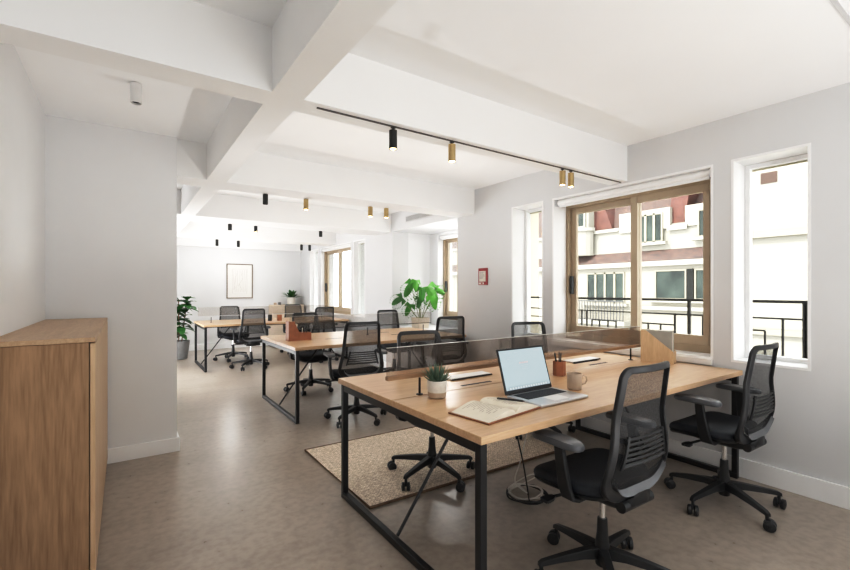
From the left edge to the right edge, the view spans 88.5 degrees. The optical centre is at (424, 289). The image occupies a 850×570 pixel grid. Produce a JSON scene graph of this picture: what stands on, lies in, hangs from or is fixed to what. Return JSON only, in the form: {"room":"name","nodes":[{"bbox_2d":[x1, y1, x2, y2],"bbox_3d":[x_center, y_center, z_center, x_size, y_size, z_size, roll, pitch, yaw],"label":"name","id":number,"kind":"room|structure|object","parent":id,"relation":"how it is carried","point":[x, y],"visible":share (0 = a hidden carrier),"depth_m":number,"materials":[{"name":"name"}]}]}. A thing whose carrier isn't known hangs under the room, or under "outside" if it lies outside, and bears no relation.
{"room":"open-plan office","nodes":[
{"label":"open-plan office","id":0,"kind":"room"},
{"bbox_2d":[0,43,44,335],"bbox_3d":[-2.515,0.034,2.670,0.200,2.517,14.050,0,0,-35],"label":"wall","id":1,"kind":"structure","parent":0,"point":[22,115],"depth_m":2.32,"materials":[{"name":"paint"}]},
{"bbox_2d":[0,0,271,103],"bbox_3d":[-1.180,-1.075,1.809,1.022,0.301,0.162,0,0,-35],"label":"ceiling beam","id":2,"kind":"structure","parent":1,"relation":"attached to","point":[189,43],"depth_m":1.78,"materials":[{"name":"paint"}]},
{"bbox_2d":[177,189,180,218],"bbox_3d":[-3.551,-1.075,5.253,1.022,0.301,0.520,0,0,-35],"label":"trim","id":3,"kind":"structure","parent":1,"relation":"attached to","point":[178,190],"depth_m":5.32,"materials":[{"name":"paint"}]},
{"bbox_2d":[45,115,176,448],"bbox_3d":[-2.369,0.034,3.341,0.802,2.517,0.160,0,0,-35],"label":"wall partition","id":4,"kind":"structure","parent":0,"point":[111,192],"depth_m":3.29,"materials":[{"name":"paint"}]},
{"bbox_2d":[107,432,179,463],"bbox_3d":[-2.361,1.237,3.346,0.820,0.110,0.196,0,0,-35],"label":"baseboard","id":5,"kind":"structure","parent":4,"relation":"attached to","point":[130,452],"depth_m":3.36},
{"bbox_2d":[177,139,206,186],"bbox_3d":[-2.339,-1.075,3.492,1.022,0.301,0.315,0,0,-35],"label":"trim","id":6,"kind":"structure","parent":4,"relation":"attached to","point":[191,155],"depth_m":3.60,"materials":[{"name":"paint"}]},
{"bbox_2d":[177,246,300,344],"bbox_3d":[-4.598,0.034,9.643,4.277,2.517,0.200,0,0,-35],"label":"wall","id":7,"kind":"structure","parent":0,"point":[201,271],"depth_m":9.60,"materials":[{"name":"paint"}]},
{"bbox_2d":[189,343,267,350],"bbox_3d":[-4.660,1.232,9.468,3.977,0.120,0.018,0,0,-35],"label":"baseboard","id":8,"kind":"structure","parent":7,"relation":"attached to","point":[219,345],"depth_m":9.54,"materials":[{"name":"white paint"}]},
{"bbox_2d":[226,264,252,297],"bbox_3d":[-4.162,-0.198,9.801,0.550,0.770,0.030,0,0,-35],"label":"framed print","id":9,"kind":"object","parent":7,"relation":"attached to","point":[239,277],"visible":1,"depth_m":9.80,"materials":[{"name":"paper"}]},
{"bbox_2d":[177,237,302,251],"bbox_3d":[-4.139,-1.075,9.747,2.803,0.301,0.150,0,0,-35],"label":"trim","id":10,"kind":"structure","parent":7,"relation":"attached to","point":[193,242],"depth_m":9.68,"materials":[{"name":"paint"}]},
{"bbox_2d":[177,0,397,233],"bbox_3d":[-1.528,-1.075,3.349,0.152,0.301,13.650,0,0,-35],"label":"ceiling beam","id":11,"kind":"structure","parent":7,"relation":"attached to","point":[310,38],"depth_m":1.93,"materials":[{"name":"paint"}]},
{"bbox_2d":[301,214,407,366],"bbox_3d":[-1.707,0.034,8.950,0.300,2.517,4.620,0,0,-35],"label":"wall","id":12,"kind":"structure","parent":0,"point":[384,257],"depth_m":7.49,"materials":[{"name":"paint"}]},
{"bbox_2d":[177,221,335,245],"bbox_3d":[-3.090,-1.075,8.223,2.803,0.301,0.450,0,0,-35],"label":"trim","id":13,"kind":"structure","parent":12,"relation":"attached to","point":[200,230],"depth_m":7.98,"materials":[{"name":"paint"}]},
{"bbox_2d":[190,194,390,235],"bbox_3d":[-1.851,-1.075,6.423,2.803,0.301,0.520,0,0,-35],"label":"ceiling beam","id":14,"kind":"structure","parent":12,"relation":"attached to","point":[223,209],"depth_m":6.15,"materials":[{"name":"paint"}]},
{"bbox_2d":[310,249,317,311],"bbox_3d":[-2.440,-0.208,9.884,0.159,1.408,0.538,0,0,-35],"label":"window","id":15,"kind":"structure","parent":12,"relation":"in","point":[312,252],"depth_m":10.08,"materials":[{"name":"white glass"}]},
{"bbox_2d":[321,242,350,315],"bbox_3d":[-1.764,-0.208,8.905,0.164,1.408,1.538,0,0,-35],"label":"window","id":16,"kind":"structure","parent":12,"relation":"in","point":[340,310],"depth_m":9.13,"materials":[{"name":"brown wood"}]},
{"bbox_2d":[321,243,350,251],"bbox_3d":[-1.800,-0.864,8.880,0.068,0.083,1.490,0,0,-35],"label":"roller blind","id":17,"kind":"object","parent":16,"relation":"attached to","point":[348,244],"visible":0.77,"depth_m":8.85,"materials":[{"name":"white plastic"}]},
{"bbox_2d":[322,348,391,367],"bbox_3d":[-1.781,1.232,8.778,0.018,0.120,4.420,0,0,-35],"label":"baseboard","id":18,"kind":"structure","parent":12,"relation":"attached to","point":[336,350],"depth_m":8.59,"materials":[{"name":"white paint"}]},
{"bbox_2d":[353,239,364,317],"bbox_3d":[-1.136,-0.208,7.990,0.159,1.408,0.478,0,0,-35],"label":"window","id":19,"kind":"structure","parent":12,"relation":"in","point":[356,244],"depth_m":8.15,"materials":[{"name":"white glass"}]},
{"bbox_2d":[399,324,435,329],"bbox_3d":[0.071,0.937,6.836,0.630,0.710,0.880,0,0,-35],"label":"trim","id":20,"kind":"structure","parent":12,"relation":"attached to","point":[431,327],"depth_m":6.91,"materials":[{"name":"paint"}]},
{"bbox_2d":[391,278,446,328],"bbox_3d":[-0.103,0.198,6.625,0.869,0.767,0.277,0,0,-6],"label":"monstera plant","id":21,"kind":"object","parent":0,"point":[431,293],"visible":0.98,"depth_m":6.60,"materials":[{"name":"green plant"}]},
{"bbox_2d":[408,233,429,325],"bbox_3d":[-0.029,0.034,7.422,0.730,2.517,0.200,0,0,-35],"label":"wall","id":22,"kind":"structure","parent":0,"point":[418,244],"depth_m":7.26,"materials":[{"name":"paint"}]},
{"bbox_2d":[14,0,849,213],"bbox_3d":[-0.267,-1.325,4.217,5.657,0.200,14.050,0,0,-35],"label":"ceiling","id":23,"kind":"structure","parent":0,"point":[625,72],"depth_m":2.43,"materials":[{"name":"paint"}]},
{"bbox_2d":[130,82,141,105],"bbox_3d":[-1.713,-1.165,2.584,0.060,0.119,0.060,0,0,-35],"label":"ceiling spotlight","id":24,"kind":"object","parent":23,"relation":"attached to","point":[135,87],"visible":1,"depth_m":2.56,"materials":[{"name":"white plastic"}]},
{"bbox_2d":[263,194,267,204],"bbox_3d":[-1.537,-0.875,4.199,0.048,0.099,0.048,0,0,-35],"label":"ceiling spotlight","id":25,"kind":"object","parent":23,"relation":"attached to","point":[265,196],"visible":1,"depth_m":4.18,"materials":[{"name":"black plastic"}]},
{"bbox_2d":[304,199,307,209],"bbox_3d":[-1.208,-0.870,4.426,0.048,0.109,0.048,0,0,-35],"label":"ceiling spotlight","id":26,"kind":"object","parent":23,"relation":"attached to","point":[305,200],"visible":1,"depth_m":4.40,"materials":[{"name":"gold metal"}]},
{"bbox_2d":[368,207,372,216],"bbox_3d":[-0.607,-0.870,4.840,0.052,0.109,0.052,0,0,-35],"label":"ceiling spotlight","id":27,"kind":"object","parent":23,"relation":"attached to","point":[370,209],"visible":1,"depth_m":4.82,"materials":[{"name":"gold metal"}]},
{"bbox_2d":[384,208,388,217],"bbox_3d":[-0.437,-0.870,4.920,0.052,0.109,0.052,0,0,-35],"label":"ceiling spotlight","id":28,"kind":"object","parent":23,"relation":"attached to","point":[386,210],"visible":1,"depth_m":4.90,"materials":[{"name":"gold metal"}]},
{"bbox_2d":[405,213,433,221],"bbox_3d":[-0.068,-1.073,6.291,0.014,0.090,0.800,0,0,-35],"label":"air vent","id":29,"kind":"object","parent":23,"relation":"attached to","point":[416,216],"visible":0.7,"depth_m":6.36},
{"bbox_2d":[294,53,626,184],"bbox_3d":[0.520,-1.075,2.980,2.803,0.301,0.162,0,0,-35],"label":"ceiling beam","id":30,"kind":"structure","parent":23,"relation":"attached to","point":[357,86],"depth_m":2.65,"materials":[{"name":"paint"}]},
{"bbox_2d":[317,107,620,182],"bbox_3d":[0.566,-0.920,2.970,2.700,0.006,0.010,0,0,-35],"label":"track","id":31,"kind":"object","parent":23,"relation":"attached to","point":[323,109],"visible":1,"depth_m":2.68,"materials":[{"name":"black metal"}]},
{"bbox_2d":[389,127,396,150],"bbox_3d":[-0.180,-0.855,2.456,0.045,0.123,0.045,0,0,-35],"label":"ceiling spotlight","id":32,"kind":"object","parent":31,"relation":"attached to","point":[392,132],"visible":1,"depth_m":2.44,"materials":[{"name":"black plastic"}]},
{"bbox_2d":[448,141,455,162],"bbox_3d":[0.166,-0.855,2.695,0.045,0.123,0.045,0,0,-35],"label":"ceiling spotlight","id":33,"kind":"object","parent":31,"relation":"attached to","point":[451,147],"visible":1,"depth_m":2.68,"materials":[{"name":"gold metal"}]},
{"bbox_2d":[559,168,565,185],"bbox_3d":[1.039,-0.855,3.296,0.045,0.123,0.045,0,0,-35],"label":"ceiling spotlight","id":34,"kind":"object","parent":31,"relation":"attached to","point":[562,174],"visible":1,"depth_m":3.28,"materials":[{"name":"gold metal"}]},
{"bbox_2d":[568,170,573,187],"bbox_3d":[1.122,-0.855,3.352,0.045,0.123,0.045,0,0,-35],"label":"ceiling spotlight","id":35,"kind":"object","parent":31,"relation":"attached to","point":[571,174],"visible":1,"depth_m":3.33,"materials":[{"name":"gold metal"}]},
{"bbox_2d":[830,0,849,25],"bbox_3d":[2.125,-1.222,2.115,1.100,0.006,0.018,0,0,-35],"label":"ceiling strip","id":36,"kind":"object","parent":23,"relation":"attached to","point":[836,3],"visible":1,"depth_m":1.90,"materials":[{"name":"white paint"}]},
{"bbox_2d":[430,230,457,324],"bbox_3d":[0.674,0.179,6.780,0.300,2.225,1.656,0,0,-35],"label":"wall","id":37,"kind":"structure","parent":0,"point":[433,238],"depth_m":7.31,"materials":[{"name":"paint"}]},
{"bbox_2d":[437,231,457,317],"bbox_3d":[0.515,-0.208,6.911,0.194,1.408,0.808,0,0,-35],"label":"window","id":38,"kind":"structure","parent":37,"relation":"in","point":[443,246],"depth_m":7.20,"materials":[{"name":"brown wood"}]},
{"bbox_2d":[439,233,457,239],"bbox_3d":[0.468,-0.864,6.885,0.068,0.083,0.770,0,0,-35],"label":"roller blind","id":39,"kind":"object","parent":38,"relation":"attached to","point":[454,235],"visible":0.51,"depth_m":6.98,"materials":[{"name":"white plastic"}]},
{"bbox_2d":[96,345,849,569],"bbox_3d":[-0.267,1.367,4.217,5.657,0.150,14.050,0,0,-35],"label":"floor","id":40,"kind":"structure","parent":0,"point":[242,490],"depth_m":2.56,"materials":[{"name":"concrete"}]},
{"bbox_2d":[0,318,107,569],"bbox_3d":[-2.036,0.749,2.462,0.351,1.087,1.625,0,0,-35],"label":"storage cabinet","id":41,"kind":"object","parent":40,"relation":"on","point":[54,372],"visible":1,"depth_m":1.82,"materials":[{"name":"brown wood"}]},
{"bbox_2d":[177,296,198,359],"bbox_3d":[-4.617,0.705,8.206,0.665,1.174,0.542,0,0,-35],"label":"leaf plant","id":42,"kind":"object","parent":40,"relation":"on","point":[182,345],"visible":0.59,"depth_m":8.16,"materials":[{"name":"green plant"}]},
{"bbox_2d":[213,306,248,361],"bbox_3d":[-3.588,0.797,8.121,0.640,0.990,0.621,0,0,-42],"label":"office chair","id":43,"kind":"object","parent":40,"relation":"on","point":[224,310],"visible":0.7,"depth_m":8.16,"materials":[{"name":"black plastic"}]},
{"bbox_2d":[229,308,270,370],"bbox_3d":[-2.913,0.797,7.285,0.657,0.990,0.625,0,0,-35],"label":"office chair","id":44,"kind":"object","parent":40,"relation":"on","point":[253,323],"visible":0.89,"depth_m":7.10,"materials":[{"name":"black plastic"}]},
{"bbox_2d":[194,317,348,371],"bbox_3d":[-2.785,0.921,8.000,2.454,0.742,1.222,0,0,-35],"label":"desk","id":45,"kind":"object","parent":40,"relation":"on","point":[204,324],"visible":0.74,"depth_m":7.41,"materials":[{"name":"brown wood"}]},
{"bbox_2d":[198,305,298,322],"bbox_3d":[-2.858,0.422,7.951,2.290,0.260,0.036,0,0,-35],"label":"screen","id":46,"kind":"object","parent":45,"relation":"on","point":[292,305],"visible":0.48,"depth_m":7.59,"materials":[{"name":"clear glass"}]},
{"bbox_2d":[277,315,281,320],"bbox_3d":[-2.631,0.499,7.877,0.071,0.105,0.071,0,0,-35],"label":"pen holder","id":47,"kind":"object","parent":45,"relation":"on","point":[279,317],"visible":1,"depth_m":7.85,"materials":[{"name":"brown leather"}]},
{"bbox_2d":[269,304,303,346],"bbox_3d":[-3.226,0.817,10.152,0.700,0.950,0.398,0,0,-35],"label":"base cabinet","id":48,"kind":"object","parent":40,"relation":"on","point":[274,310],"visible":0.27,"depth_m":9.88,"materials":[{"name":"brown wood"}]},
{"bbox_2d":[283,290,301,303],"bbox_3d":[-3.121,0.168,10.265,0.389,0.347,0.549,0,0,33],"label":"potted plant","id":49,"kind":"object","parent":48,"relation":"on","point":[291,295],"visible":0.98,"depth_m":10.13,"materials":[{"name":"green plant"}]},
{"bbox_2d":[280,304,301,353],"bbox_3d":[-2.658,0.797,9.047,0.647,0.990,0.634,0,0,-37],"label":"office chair","id":50,"kind":"object","parent":40,"relation":"on","point":[289,308],"visible":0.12,"depth_m":9.16,"materials":[{"name":"black fabric"}]},
{"bbox_2d":[283,312,334,395],"bbox_3d":[-1.491,0.797,5.654,0.657,0.990,0.625,0,0,-36],"label":"office chair","id":51,"kind":"object","parent":40,"relation":"on","point":[304,320],"visible":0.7,"depth_m":5.64,"materials":[{"name":"black plastic"}]},
{"bbox_2d":[315,307,338,362],"bbox_3d":[-1.930,0.797,8.000,0.649,0.990,0.639,0,0,-35],"label":"office chair","id":52,"kind":"object","parent":40,"relation":"on","point":[326,320],"visible":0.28,"depth_m":7.86,"materials":[{"name":"black plastic"}]},
{"bbox_2d":[323,321,387,427],"bbox_3d":[-0.678,0.797,4.374,0.645,0.990,0.634,0,0,-26],"label":"office chair","id":53,"kind":"object","parent":40,"relation":"on","point":[362,353],"visible":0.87,"depth_m":4.19,"materials":[{"name":"black fabric"}]},
{"bbox_2d":[261,327,465,423],"bbox_3d":[-0.733,0.921,5.308,2.127,0.742,1.296,0,0,-35],"label":"desk","id":54,"kind":"object","parent":40,"relation":"on","point":[323,340],"visible":0.67,"depth_m":4.77,"materials":[{"name":"brown wood"}]},
{"bbox_2d":[286,321,310,340],"bbox_3d":[-1.391,0.444,4.797,0.250,0.215,0.110,0,0,-35],"label":"desk organizer","id":55,"kind":"object","parent":54,"relation":"on","point":[292,332],"visible":0.99,"depth_m":4.72,"materials":[{"name":"brown leather"}]},
{"bbox_2d":[289,312,430,329],"bbox_3d":[-0.707,0.422,5.365,1.920,0.260,0.036,0,0,-35],"label":"screen","id":56,"kind":"object","parent":54,"relation":"on","point":[402,312],"visible":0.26,"depth_m":5.23,"materials":[{"name":"clear glass"}]},
{"bbox_2d":[377,310,399,372],"bbox_3d":[-0.447,0.797,6.459,0.639,0.990,0.618,0,0,-35],"label":"office chair","id":57,"kind":"object","parent":40,"relation":"on","point":[385,317],"visible":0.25,"depth_m":6.60,"materials":[{"name":"black plastic"}]},
{"bbox_2d":[304,426,553,508],"bbox_3d":[0.111,1.284,3.524,1.810,0.016,1.175,0,0,-35],"label":"jute rug","id":58,"kind":"object","parent":40,"relation":"on","point":[370,479],"visible":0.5,"depth_m":3.27,"materials":[{"name":"beige plant"}]},
{"bbox_2d":[387,330,474,492],"bbox_3d":[0.066,0.797,3.032,0.644,0.990,0.629,0,0,-28],"label":"office chair","id":59,"kind":"object","parent":58,"relation":"on","point":[413,357],"visible":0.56,"depth_m":3.14,"materials":[{"name":"black plastic"}]},
{"bbox_2d":[436,316,468,364],"bbox_3d":[0.208,0.797,5.216,0.649,0.990,0.639,0,0,-23],"label":"office chair","id":60,"kind":"object","parent":40,"relation":"on","point":[450,328],"visible":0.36,"depth_m":5.04,"materials":[{"name":"black fabric"}]},
{"bbox_2d":[338,349,742,569],"bbox_3d":[0.817,0.921,2.860,2.390,0.742,1.332,0,0,-35],"label":"desk","id":61,"kind":"object","parent":40,"relation":"on","point":[399,398],"visible":0.78,"depth_m":2.37,"materials":[{"name":"brown wood"}]},
{"bbox_2d":[424,363,451,398],"bbox_3d":[0.061,0.463,2.249,0.156,0.178,0.154,0,0,-35],"label":"succulent plant","id":62,"kind":"object","parent":61,"relation":"on","point":[437,382],"visible":1,"depth_m":2.21,"materials":[{"name":"ceramic"}]},
{"bbox_2d":[446,371,491,380],"bbox_3d":[0.272,0.545,2.779,0.330,0.010,0.102,0,0,-35],"label":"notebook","id":63,"kind":"object","parent":61,"relation":"on","point":[479,373],"visible":0.8,"depth_m":2.75,"materials":[{"name":"white paper"}]},
{"bbox_2d":[448,397,540,424],"bbox_3d":[0.328,0.535,1.994,0.398,0.034,0.233,0,0,-43],"label":"open notebook","id":64,"kind":"object","parent":61,"relation":"on","point":[490,410],"visible":0.9,"depth_m":1.93,"materials":[{"name":"paper"}]},
{"bbox_2d":[497,397,524,401],"bbox_3d":[0.397,0.508,2.023,0.130,0.011,0.010,0,0,26],"label":"pen","id":65,"kind":"object","parent":64,"relation":"on","point":[499,398],"visible":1,"depth_m":2.02,"materials":[{"name":"plastic"}]},
{"bbox_2d":[385,326,640,394],"bbox_3d":[0.769,0.422,2.854,2.336,0.260,0.036,0,0,-35],"label":"screen","id":66,"kind":"object","parent":61,"relation":"on","point":[495,364],"visible":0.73,"depth_m":2.56,"materials":[{"name":"clear glass"}]},
{"bbox_2d":[507,433,542,499],"bbox_3d":[0.616,0.948,2.701,0.250,0.634,0.219,0,0,-35],"label":"charging cable","id":67,"kind":"object","parent":61,"relation":"hanging from","point":[515,484],"visible":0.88,"depth_m":2.65,"materials":[{"name":"grey plastic"}]},
{"bbox_2d":[506,436,547,504],"bbox_3d":[0.598,0.959,2.695,0.329,0.654,0.266,0,0,-35],"label":"power cable","id":68,"kind":"object","parent":61,"relation":"hanging from","point":[528,502],"visible":0.63,"depth_m":2.60,"materials":[{"name":"black plastic"}]},
{"bbox_2d":[496,345,587,407],"bbox_3d":[0.603,0.431,2.254,0.356,0.237,0.306,0,0,-35],"label":"computer","id":69,"kind":"object","parent":61,"relation":"on","point":[523,370],"visible":1,"depth_m":2.30,"materials":[{"name":"metal"}]},
{"bbox_2d":[553,360,565,375],"bbox_3d":[0.869,0.505,2.820,0.069,0.092,0.080,0,0,43],"label":"pencil cup","id":70,"kind":"object","parent":61,"relation":"on","point":[559,368],"visible":0.98,"depth_m":2.79,"materials":[{"name":"brown leather"}]},
{"bbox_2d":[567,372,586,389],"bbox_3d":[0.843,0.507,2.437,0.102,0.088,0.082,0,0,-35],"label":"coffee mug","id":71,"kind":"object","parent":61,"relation":"on","point":[574,379],"visible":1,"depth_m":2.40,"materials":[{"name":"ceramic"}]},
{"bbox_2d":[563,356,600,362],"bbox_3d":[1.231,0.545,3.414,0.330,0.010,0.102,0,0,-35],"label":"notebook","id":72,"kind":"object","parent":61,"relation":"on","point":[583,359],"visible":0.94,"depth_m":3.39,"materials":[{"name":"white paper"}]},
{"bbox_2d":[641,329,675,363],"bbox_3d":[1.784,0.429,3.334,0.225,0.245,0.091,0,0,41],"label":"magazine file","id":73,"kind":"object","parent":61,"relation":"on","point":[653,350],"visible":0.97,"depth_m":3.31,"materials":[{"name":"brown wood"}]},
{"bbox_2d":[643,329,671,350],"bbox_3d":[1.768,0.426,3.319,0.202,0.238,0.018,0,0,42],"label":"folder","id":74,"kind":"object","parent":73,"relation":"in","point":[665,337],"visible":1,"depth_m":3.28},
{"bbox_2d":[648,329,673,351],"bbox_3d":[1.797,0.426,3.352,0.202,0.238,0.018,0,0,41],"label":"folder","id":75,"kind":"object","parent":73,"relation":"in","point":[648,329],"visible":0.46,"depth_m":3.28,"materials":[{"name":"white paper"}]},
{"bbox_2d":[511,321,575,439],"bbox_3d":[1.050,0.797,3.923,0.639,0.990,0.621,0,0,-17],"label":"office chair","id":76,"kind":"object","parent":40,"relation":"on","point":[526,329],"visible":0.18,"depth_m":4.14,"materials":[{"name":"black plastic"}]},
{"bbox_2d":[532,361,669,569],"bbox_3d":[0.794,0.797,1.988,0.641,0.990,0.623,0,0,-34],"label":"office chair","id":77,"kind":"object","parent":40,"relation":"on","point":[621,477],"visible":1,"depth_m":1.82,"materials":[{"name":"black plastic"}]},
{"bbox_2d":[531,296,807,358],"bbox_3d":[3.323,0.690,3.286,0.040,1.205,6.844,0,0,-35],"label":"balcony railing","id":78,"kind":"object","parent":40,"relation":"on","point":[804,319],"visible":0.23,"depth_m":4.28,"materials":[{"name":"metal"}]},
{"bbox_2d":[664,342,786,532],"bbox_3d":[1.791,0.797,2.641,0.646,0.990,0.634,0,0,-34],"label":"office chair","id":79,"kind":"object","parent":40,"relation":"on","point":[755,399],"visible":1,"depth_m":2.50,"materials":[{"name":"black plastic"}]},
{"bbox_2d":[531,213,538,320],"bbox_3d":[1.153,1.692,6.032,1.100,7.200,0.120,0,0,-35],"label":"window pane","id":80,"kind":"object","parent":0,"point":[534,217],"depth_m":6.26,"materials":[{"name":"glass"}]},
{"bbox_2d":[458,82,849,486],"bbox_3d":[2.747,0.034,2.482,0.300,2.517,7.774,0,0,-35],"label":"wall","id":81,"kind":"structure","parent":0,"point":[808,434],"depth_m":3.06,"materials":[{"name":"paint"}]},
{"bbox_2d":[220,152,474,217],"bbox_3d":[-0.638,-1.075,4.663,2.803,0.301,0.315,0,0,-35],"label":"ceiling beam","id":82,"kind":"structure","parent":81,"relation":"attached to","point":[273,175],"depth_m":4.40,"materials":[{"name":"paint"}]},
{"bbox_2d":[392,211,457,234],"bbox_3d":[0.373,-1.079,6.573,1.030,0.292,1.656,0,0,-35],"label":"ceiling beam","id":83,"kind":"structure","parent":81,"relation":"attached to","point":[435,224],"depth_m":6.62,"materials":[{"name":"paint"}]},
{"bbox_2d":[478,268,487,284],"bbox_3d":[0.690,-0.160,5.192,0.012,0.200,0.156,0,0,-35],"label":"notice","id":84,"kind":"object","parent":81,"relation":"attached to","point":[482,272],"visible":1,"depth_m":5.18,"materials":[{"name":"red"}]},
{"bbox_2d":[511,201,542,324],"bbox_3d":[1.191,-0.193,4.707,0.269,1.438,0.442,0,0,-35],"label":"window","id":85,"kind":"structure","parent":81,"relation":"in","point":[520,215],"depth_m":4.86,"materials":[{"name":"white paint"}]},
{"bbox_2d":[552,164,712,359],"bbox_3d":[1.797,-0.203,3.840,0.284,1.418,1.445,0,0,-35],"label":"window","id":86,"kind":"structure","parent":81,"relation":"in","point":[564,219],"depth_m":3.91,"materials":[{"name":"brown wood"}]},
{"bbox_2d":[555,168,710,207],"bbox_3d":[1.728,-0.864,3.794,0.068,0.083,1.410,0,0,-35],"label":"roller blind","id":87,"kind":"object","parent":86,"relation":"attached to","point":[703,175],"visible":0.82,"depth_m":3.66,"materials":[{"name":"white plastic"}]},
{"bbox_2d":[552,340,712,364],"bbox_3d":[1.754,0.524,3.810,0.210,0.045,1.437,0,0,-35],"label":"window sill","id":88,"kind":"structure","parent":81,"relation":"attached to","point":[697,360],"depth_m":3.69,"materials":[{"name":"white paint"}]},
{"bbox_2d":[565,416,849,509],"bbox_3d":[2.559,1.227,2.475,0.018,0.130,7.574,0,0,-35],"label":"baseboard","id":89,"kind":"structure","parent":81,"relation":"attached to","point":[828,492],"depth_m":2.88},
{"bbox_2d":[731,143,810,370],"bbox_3d":[2.389,-0.205,2.968,0.269,1.423,0.434,0,0,-35],"label":"window","id":90,"kind":"structure","parent":81,"relation":"in","point":[741,174],"depth_m":3.09,"materials":[{"name":"white paint"}]},
{"label":"outside","id":91,"kind":"structure","parent":0,"visible":0},
{"bbox_3d":[17.767,10.392,30.446,56.200,0.200,90.000,0,0,-35],"label":"floor","id":92,"kind":"structure","parent":91,"visible":0},
{"bbox_2d":[452,177,710,334],"bbox_3d":[5.351,-0.208,32.520,7.300,21.000,32.500,0,0,-35],"label":"apartment building","id":93,"kind":"structure","parent":92,"relation":"on","point":[672,228],"depth_m":20.45,"materials":[{"name":"paint"}]},
{"bbox_2d":[686,269,693,298],"bbox_3d":[11.362,-0.238,18.677,0.100,1.340,0.280,0,0,-35],"label":"shutter","id":94,"kind":"object","parent":93,"relation":"hanging from","point":[689,272],"depth_m":18.64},
{"bbox_2d":[752,162,807,357],"bbox_3d":[19.762,0.792,10.754,6.250,19.000,19.300,0,0,-35],"label":"building","id":95,"kind":"structure","parent":92,"relation":"on","point":[779,194],"depth_m":15.74,"materials":[{"name":"white paint"}]},
{"bbox_2d":[760,171,776,183],"bbox_3d":[12.649,-4.128,16.031,0.080,0.400,0.500,0,0,-35],"label":"vent grille","id":96,"kind":"object","parent":95,"relation":"attached to","point":[766,177],"depth_m":16.01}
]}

